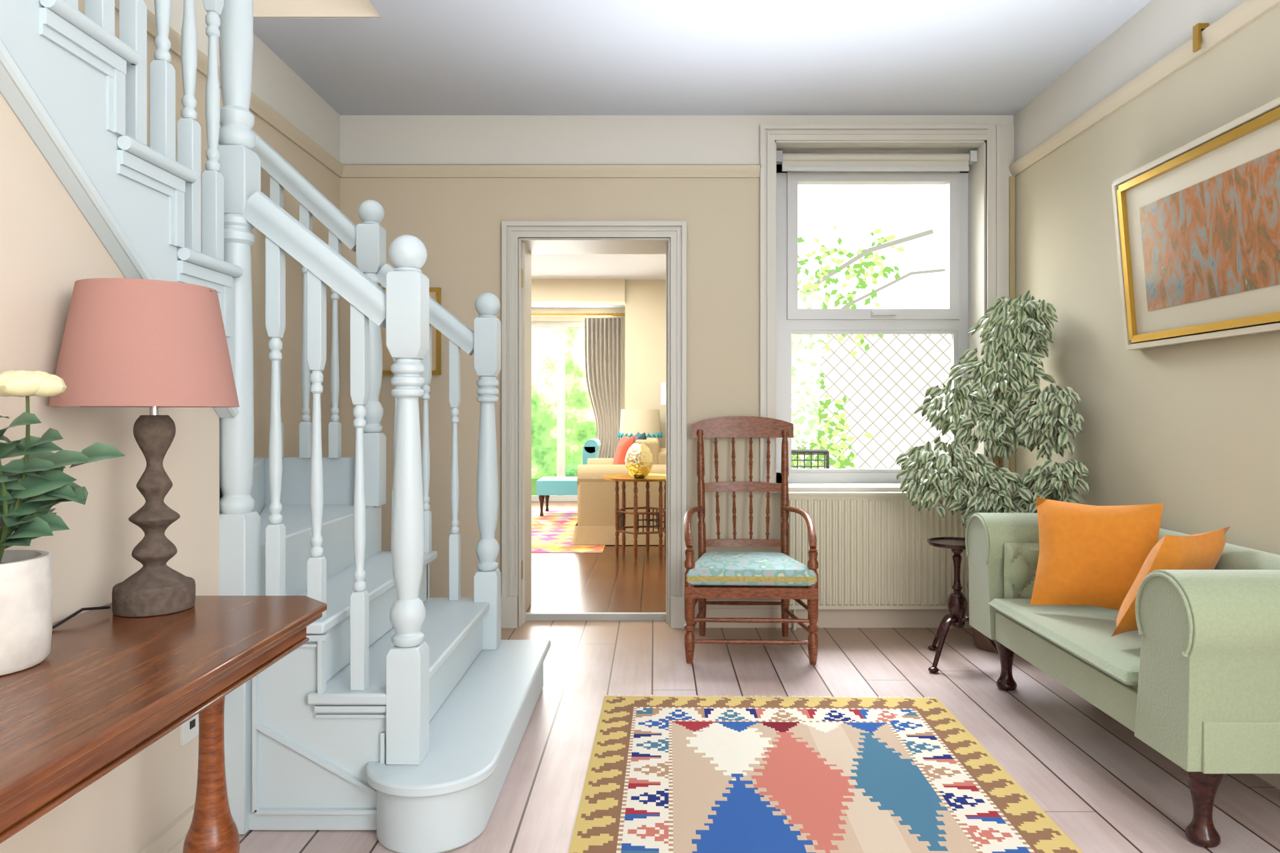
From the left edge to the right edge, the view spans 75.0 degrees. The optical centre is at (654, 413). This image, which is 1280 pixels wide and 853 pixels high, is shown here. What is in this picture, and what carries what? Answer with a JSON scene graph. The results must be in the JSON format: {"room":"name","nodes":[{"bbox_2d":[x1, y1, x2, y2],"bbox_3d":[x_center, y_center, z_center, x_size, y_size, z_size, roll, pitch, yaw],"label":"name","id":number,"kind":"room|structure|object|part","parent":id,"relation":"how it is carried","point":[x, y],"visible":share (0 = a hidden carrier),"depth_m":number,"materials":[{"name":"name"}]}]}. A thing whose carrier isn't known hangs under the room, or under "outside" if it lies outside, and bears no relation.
{"room":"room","nodes":[
{"label":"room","id":0,"kind":"room"},
{"bbox_2d":[0,91,219,852],"bbox_3d":[-1.241,-0.230,-0.109,0.098,2.780,4.782,0,0,0],"label":"wall","id":1,"kind":"structure","parent":0,"point":[47,244],"depth_m":1.75,"materials":[{"name":"beige paint"}]},
{"bbox_2d":[136,798,228,852],"bbox_3d":[-1.179,1.085,-0.110,0.026,0.150,4.780,0,0,0],"label":"baseboard","id":2,"kind":"structure","parent":1,"relation":"attached to","point":[171,839],"depth_m":2.03,"materials":[{"name":"beige paint"}]},
{"bbox_2d":[179,714,198,745],"bbox_3d":[-1.186,0.791,2.165,0.012,0.088,0.150,0,0,0],"label":"wall socket","id":3,"kind":"object","parent":1,"relation":"attached to","point":[189,731],"visible":0.45,"depth_m":2.12,"materials":[{"name":"white plastic"}]},
{"bbox_2d":[78,0,339,457],"bbox_3d":[-1.860,-1.640,1.015,0.300,5.600,7.030,0,0,0],"label":"wall","id":4,"kind":"structure","parent":0,"point":[273,81],"depth_m":3.84,"materials":[{"name":"paint"}]},
{"bbox_2d":[531,279,665,448],"bbox_3d":[-1.400,-0.357,7.865,4.000,2.965,5.870,0,0,0],"label":"wall","id":5,"kind":"structure","parent":0,"point":[644,322],"depth_m":9.00,"materials":[{"name":"beige paint"}]},
{"bbox_2d":[531,322,584,501],"bbox_3d":[-1.525,-0.022,10.680,1.950,2.295,0.060,0,0,0],"label":"patio door","id":6,"kind":"structure","parent":5,"relation":"attached to","point":[561,327],"depth_m":10.65,"materials":[{"name":"white plastic"}]},
{"bbox_2d":[531,312,625,458],"bbox_3d":[-1.510,-0.080,10.480,2.380,2.380,0.060,0,0,0],"label":"curtain","id":7,"kind":"object","parent":5,"relation":"hanging from","point":[603,337],"visible":0.7,"depth_m":10.48,"materials":[{"name":"grey fabric"}]},
{"bbox_2d":[584,317,622,458],"bbox_3d":[-0.640,-0.045,10.480,0.480,2.310,0.060,0,0,0],"label":"drape","id":8,"kind":"object","parent":7,"relation":"hanging from","point":[603,337],"depth_m":10.48,"materials":[{"name":"grey fabric"}]},
{"bbox_2d":[531,254,665,307],"bbox_3d":[-1.400,-1.465,7.865,4.000,0.250,5.870,0,0,0],"label":"ceiling","id":9,"kind":"structure","parent":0,"point":[626,267],"depth_m":8.24,"materials":[{"name":"white paint"}]},
{"bbox_2d":[618,409,662,438],"bbox_3d":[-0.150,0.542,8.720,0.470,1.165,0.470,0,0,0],"label":"lampshade","id":10,"kind":"object","parent":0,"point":[633,421],"visible":0.41,"depth_m":8.54,"materials":[{"name":"beige fabric"}]},
{"bbox_2d":[340,115,1013,599],"bbox_3d":[0.120,-0.230,4.730,4.260,2.780,0.400,0,0,0],"label":"wall","id":11,"kind":"structure","parent":0,"point":[458,221],"depth_m":4.53,"materials":[{"name":"paint"}]},
{"bbox_2d":[380,287,441,374],"bbox_3d":[-1.340,-0.445,4.517,0.360,0.470,0.018,0,0,0],"label":"framed print","id":12,"kind":"object","parent":11,"relation":"attached to","point":[435,293],"visible":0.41,"depth_m":4.52,"materials":[{"name":"gold metal"}]},
{"bbox_2d":[501,221,686,628],"bbox_3d":[-0.327,0.061,4.713,1.008,2.198,0.434,0,0,0],"label":"door frame","id":13,"kind":"structure","parent":11,"relation":"in","point":[520,239],"depth_m":4.52,"materials":[{"name":"beige paint"}]},
{"bbox_2d":[694,599,971,627],"bbox_3d":[0.120,1.085,4.517,3.660,0.150,0.026,0,0,0],"label":"baseboard","id":14,"kind":"structure","parent":11,"relation":"attached to","point":[827,618],"depth_m":4.50,"materials":[{"name":"beige paint"}]},
{"bbox_2d":[788,492,969,629],"bbox_3d":[1.245,0.791,4.473,1.098,0.737,0.105,0,0,0],"label":"radiator","id":15,"kind":"structure","parent":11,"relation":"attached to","point":[874,551],"depth_m":4.43,"materials":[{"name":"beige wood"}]},
{"bbox_2d":[760,124,1013,493],"bbox_3d":[1.260,-0.566,4.656,1.377,1.992,0.322,0,0,0],"label":"window","id":16,"kind":"structure","parent":11,"relation":"in","point":[977,199],"depth_m":4.68,"materials":[{"name":"beige paint"}]},
{"bbox_2d":[776,150,977,171],"bbox_3d":[1.226,-1.405,4.650,1.125,0.105,0.060,0,0,0],"label":"roller blind","id":17,"kind":"object","parent":16,"relation":"attached to","point":[791,162],"visible":0.95,"depth_m":4.64,"materials":[{"name":"beige fabric"}]},
{"bbox_2d":[1008,176,1015,510],"bbox_3d":[1.933,-0.140,4.513,0.027,2.280,0.027,0,0,0],"label":"trim","id":18,"kind":"structure","parent":11,"relation":"attached to","point":[1011,179],"depth_m":4.50,"materials":[{"name":"beige"}]},
{"bbox_2d":[253,0,1151,115],"bbox_3d":[0.120,-3.080,1.215,4.260,2.920,7.430,0,0,0],"label":"ceiling","id":19,"kind":"structure","parent":0,"point":[361,57],"depth_m":3.75,"materials":[{"name":"white paint"}]},
{"bbox_2d":[238,501,1279,852],"bbox_3d":[0.250,1.167,4.250,6.500,0.085,13.500,0,0,0],"label":"floor","id":20,"kind":"structure","parent":0,"point":[1108,791],"depth_m":3.24,"materials":[{"name":"white wood"}]},
{"bbox_2d":[0,596,327,852],"bbox_3d":[-0.920,0.780,1.315,0.516,0.760,1.030,0,0,0],"label":"console table","id":21,"kind":"object","parent":20,"relation":"on","point":[109,687],"visible":0.98,"depth_m":1.31,"materials":[{"name":"brown wood"}]},
{"bbox_2d":[0,370,125,675],"bbox_3d":[-1.020,0.166,1.315,0.309,0.464,0.216,0,0,0],"label":"rose","id":22,"kind":"object","parent":21,"relation":"on","point":[31,485],"visible":1,"depth_m":1.30,"materials":[{"name":"plant"}]},
{"bbox_2d":[0,550,52,675],"bbox_3d":[-1.060,0.314,1.310,0.184,0.169,0.184,0,0,0],"label":"stone pot","id":23,"kind":"object","parent":22,"relation":"on","point":[26,576],"depth_m":1.29,"materials":[{"name":"white stone"}]},
{"bbox_2d":[0,370,125,563],"bbox_3d":[-1.020,0.093,1.315,0.309,0.317,0.216,0,0,0],"label":"plant","id":24,"kind":"object","parent":22,"relation":"on","point":[30,485],"depth_m":1.31,"materials":[{"name":"green plant"}]},
{"bbox_2d":[48,278,239,629],"bbox_3d":[-1.034,0.071,1.699,0.336,0.654,0.332,0,0,-25],"label":"table lamp","id":25,"kind":"object","parent":21,"relation":"on","point":[154,345],"visible":0.99,"depth_m":1.61,"materials":[{"name":"fabric"}]},
{"bbox_3d":[-1.100,0.387,1.571,0.033,0.021,0.181,0,0,0],"label":"cord","id":26,"kind":"part","parent":25,"relation":"part of","materials":[{"name":"black plastic"}]},
{"bbox_3d":[-1.032,-0.135,1.700,0.332,0.243,0.332,0,0,0],"label":"lamp shade","id":27,"kind":"part","parent":25,"relation":"part of","materials":[{"name":"pink fabric"}]},
{"bbox_2d":[0,0,550,852],"bbox_3d":[-1.073,-0.833,1.988,1.313,3.986,3.135,0,0,0],"label":"staircase","id":28,"kind":"structure","parent":20,"relation":"on","point":[404,715],"depth_m":2.31,"materials":[{"name":"white paint"}]},
{"bbox_2d":[531,510,605,553],"bbox_3d":[-1.310,1.123,8.150,1.780,0.004,2.900,0,0,0],"label":"rug","id":29,"kind":"object","parent":20,"relation":"on","point":[553,532],"visible":0.14,"depth_m":7.76,"materials":[{"name":"fabric"}]},
{"bbox_2d":[536,438,601,515],"bbox_3d":[-0.948,0.702,9.300,0.665,0.834,0.560,0,0,0],"label":"slipper chair","id":30,"kind":"object","parent":29,"relation":"on","point":[546,486],"visible":0.59,"depth_m":9.02,"materials":[{"name":"teal fabric"}]},
{"bbox_2d":[571,432,665,545],"bbox_3d":[-0.235,0.646,7.713,0.950,0.945,1.285,0,0,0],"label":"slipcovered sofa","id":31,"kind":"object","parent":20,"relation":"on","point":[595,525],"visible":0.48,"depth_m":7.10,"materials":[{"name":"fabric"}]},
{"bbox_2d":[612,435,635,464],"bbox_3d":[-0.280,0.400,7.420,0.221,0.406,0.434,0,0,0],"label":"cushion","id":32,"kind":"object","parent":31,"relation":"on","point":[625,443],"depth_m":7.30,"materials":[{"name":"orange fabric"}]},
{"bbox_2d":[602,474,665,561],"bbox_3d":[-0.100,0.809,6.500,0.608,0.632,0.608,0,0,0],"label":"tray table","id":33,"kind":"object","parent":20,"relation":"on","point":[619,514],"visible":0.87,"depth_m":6.43,"materials":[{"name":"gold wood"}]},
{"bbox_2d":[602,474,665,481],"bbox_3d":[-0.100,0.502,6.500,0.608,0.018,0.608,0,0,0],"label":"tray","id":34,"kind":"object","parent":33,"relation":"on","point":[620,477],"depth_m":6.47,"materials":[{"name":"wood"}]},
{"bbox_2d":[625,442,653,478],"bbox_3d":[-0.120,0.366,6.480,0.219,0.274,0.219,0,0,0],"label":"metal vase","id":35,"kind":"object","parent":33,"relation":"on","point":[639,459],"visible":1,"depth_m":6.40,"materials":[{"name":"gold metal"}]},
{"bbox_2d":[660,382,665,404],"bbox_3d":[0.225,0.402,8.780,0.320,1.444,0.320,0,0,0],"label":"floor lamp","id":36,"kind":"object","parent":20,"relation":"on","point":[663,385],"visible":0.2,"depth_m":8.69,"materials":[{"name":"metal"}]},
{"bbox_2d":[684,416,818,665],"bbox_3d":[0.450,0.588,4.152,0.628,1.145,0.668,0,0,0],"label":"wooden armchair","id":37,"kind":"object","parent":20,"relation":"on","point":[738,575],"visible":1,"depth_m":4.00,"materials":[{"name":"brown wood"}]},
{"bbox_2d":[686,552,817,587],"bbox_3d":[0.446,0.756,4.069,0.600,0.093,0.501,0,0,0],"label":"cushion","id":38,"kind":"object","parent":37,"relation":"on","point":[713,569],"depth_m":3.85,"materials":[{"name":"teal fabric"}]},
{"bbox_2d":[568,694,1082,852],"bbox_3d":[0.452,1.157,2.377,1.386,0.006,2.101,0,0,0],"label":"rug","id":39,"kind":"object","parent":20,"relation":"on","point":[799,775],"visible":1,"depth_m":2.60,"materials":[{"name":"fabric"}]},
{"bbox_2d":[926,537,999,673],"bbox_3d":[1.427,0.877,3.903,0.407,0.565,0.395,0,0,0],"label":"table","id":40,"kind":"object","parent":20,"relation":"on","point":[957,601],"visible":0.85,"depth_m":3.85,"materials":[{"name":"brown wood"}]},
{"bbox_2d":[896,290,1089,652],"bbox_3d":[1.532,0.277,3.927,0.777,1.765,0.757,0,0,0],"label":"potted ficus","id":41,"kind":"object","parent":20,"relation":"on","point":[991,493],"visible":0.85,"depth_m":3.92,"materials":[{"name":"green plant"}]},
{"bbox_2d":[966,583,995,652],"bbox_3d":[1.700,1.010,4.130,0.290,0.299,0.290,0,0,0],"label":"pot","id":42,"kind":"object","parent":41,"relation":"attached to","point":[981,641],"depth_m":4.08,"materials":[{"name":"brown"}]},
{"bbox_2d":[965,512,1279,847],"bbox_3d":[1.633,0.788,2.845,0.605,0.742,1.529,0,0,0],"label":"sofa","id":43,"kind":"object","parent":20,"relation":"on","point":[1197,683],"visible":0.71,"depth_m":2.23,"materials":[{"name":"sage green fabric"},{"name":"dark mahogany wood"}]},
{"bbox_2d":[988,598,1141,685],"bbox_3d":[1.570,0.754,2.845,0.480,0.048,0.970,0,0,0],"label":"seat cushion","id":44,"kind":"object","parent":43,"relation":"on","point":[1085,633],"depth_m":2.80,"materials":[{"name":"green fabric"}]},
{"bbox_2d":[1030,497,1163,610],"bbox_3d":[1.605,0.515,3.030,0.420,0.381,0.207,0,0,31],"label":"cushion","id":45,"kind":"object","parent":43,"relation":"on","point":[1089,555],"visible":0.92,"depth_m":2.99,"materials":[{"name":"orange fabric"}]},
{"bbox_2d":[1111,526,1229,637],"bbox_3d":[1.630,0.530,2.630,0.378,0.340,0.192,0,0,-31],"label":"cushion","id":46,"kind":"object","parent":43,"relation":"on","point":[1201,551],"visible":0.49,"depth_m":2.55,"materials":[{"name":"orange fabric"}]},
{"bbox_2d":[1013,0,1279,555],"bbox_3d":[2.100,-0.230,1.015,0.300,2.780,7.030,0,0,0],"label":"wall","id":47,"kind":"structure","parent":0,"point":[1193,429],"depth_m":3.32,"materials":[{"name":"paint"}]},
{"bbox_2d":[114,0,1279,177],"bbox_3d":[0.120,-1.315,1.015,3.660,0.070,7.030,0,0,0],"label":"trim","id":48,"kind":"structure","parent":47,"relation":"attached to","point":[1247,11],"depth_m":4.18,"materials":[{"name":"beige paint"}]},
{"bbox_2d":[1111,97,1279,349],"bbox_3d":[1.895,-0.595,2.845,0.095,0.680,1.050,0,0,0],"label":"framed picture","id":49,"kind":"object","parent":47,"relation":"attached to","point":[1197,225],"visible":1,"depth_m":2.86,"materials":[{"name":"gold"}]},
{"bbox_2d":[1139,148,1279,311],"bbox_3d":[1.895,-0.595,2.845,0.033,0.400,0.770,0,0,0],"label":"artwork","id":50,"kind":"object","parent":49,"relation":"attached to","point":[1213,237],"depth_m":2.82},
{"bbox_2d":[1192,23,1209,52],"bbox_3d":[1.927,-1.325,2.940,0.038,0.090,0.030,0,0,0],"label":"hook","id":51,"kind":"object","parent":47,"relation":"attached to","point":[1197,29],"visible":0.93,"depth_m":2.93,"materials":[{"name":"gold metal"}]},
{"bbox_2d":[1253,774,1279,789],"bbox_3d":[1.937,1.085,1.000,0.026,0.150,7.000,0,0,0],"label":"baseboard","id":52,"kind":"structure","parent":47,"relation":"attached to","point":[1273,779],"depth_m":2.60,"materials":[{"name":"beige paint"}]},
{"label":"outside","id":53,"kind":"structure","parent":0,"visible":0},
{"bbox_2d":[531,184,945,478],"bbox_3d":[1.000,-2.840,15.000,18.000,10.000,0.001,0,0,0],"label":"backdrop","id":54,"kind":"structure","parent":53,"point":[857,211],"depth_m":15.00,"materials":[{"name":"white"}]},
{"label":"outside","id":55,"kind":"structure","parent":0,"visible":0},
{"bbox_2d":[531,478,539,495],"bbox_3d":[-1.000,1.180,9.965,14.000,0.001,10.070,0,0,0],"label":"ground","id":56,"kind":"structure","parent":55,"point":[533,481],"depth_m":13.47,"materials":[{"name":"green plant"}]},
{"bbox_2d":[791,449,829,468],"bbox_3d":[1.050,0.713,5.910,0.484,0.894,0.460,0,0,0],"label":"garden chair","id":57,"kind":"object","parent":56,"relation":"on","point":[797,452],"visible":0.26,"depth_m":6.12,"materials":[{"name":"grey metal"}]},
{"bbox_2d":[791,225,945,468],"bbox_3d":[1.593,-0.154,6.582,1.816,2.629,0.616,0,0,0],"label":"tree","id":58,"kind":"object","parent":56,"relation":"on","point":[835,450],"visible":0.5,"depth_m":6.57,"materials":[{"name":"green plant"}]},
{"bbox_2d":[791,302,951,468],"bbox_3d":[2.700,0.010,8.700,3.600,2.300,0.200,0,0,0],"label":"wall","id":59,"kind":"structure","parent":56,"relation":"on","point":[849,345],"depth_m":8.60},
{"bbox_2d":[791,334,951,468],"bbox_3d":[2.400,0.050,8.550,2.406,2.186,0.024,0,0,0],"label":"trellis","id":60,"kind":"object","parent":59,"relation":"attached to","point":[832,335],"visible":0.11,"depth_m":8.54,"materials":[{"name":"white wood"}]}
]}

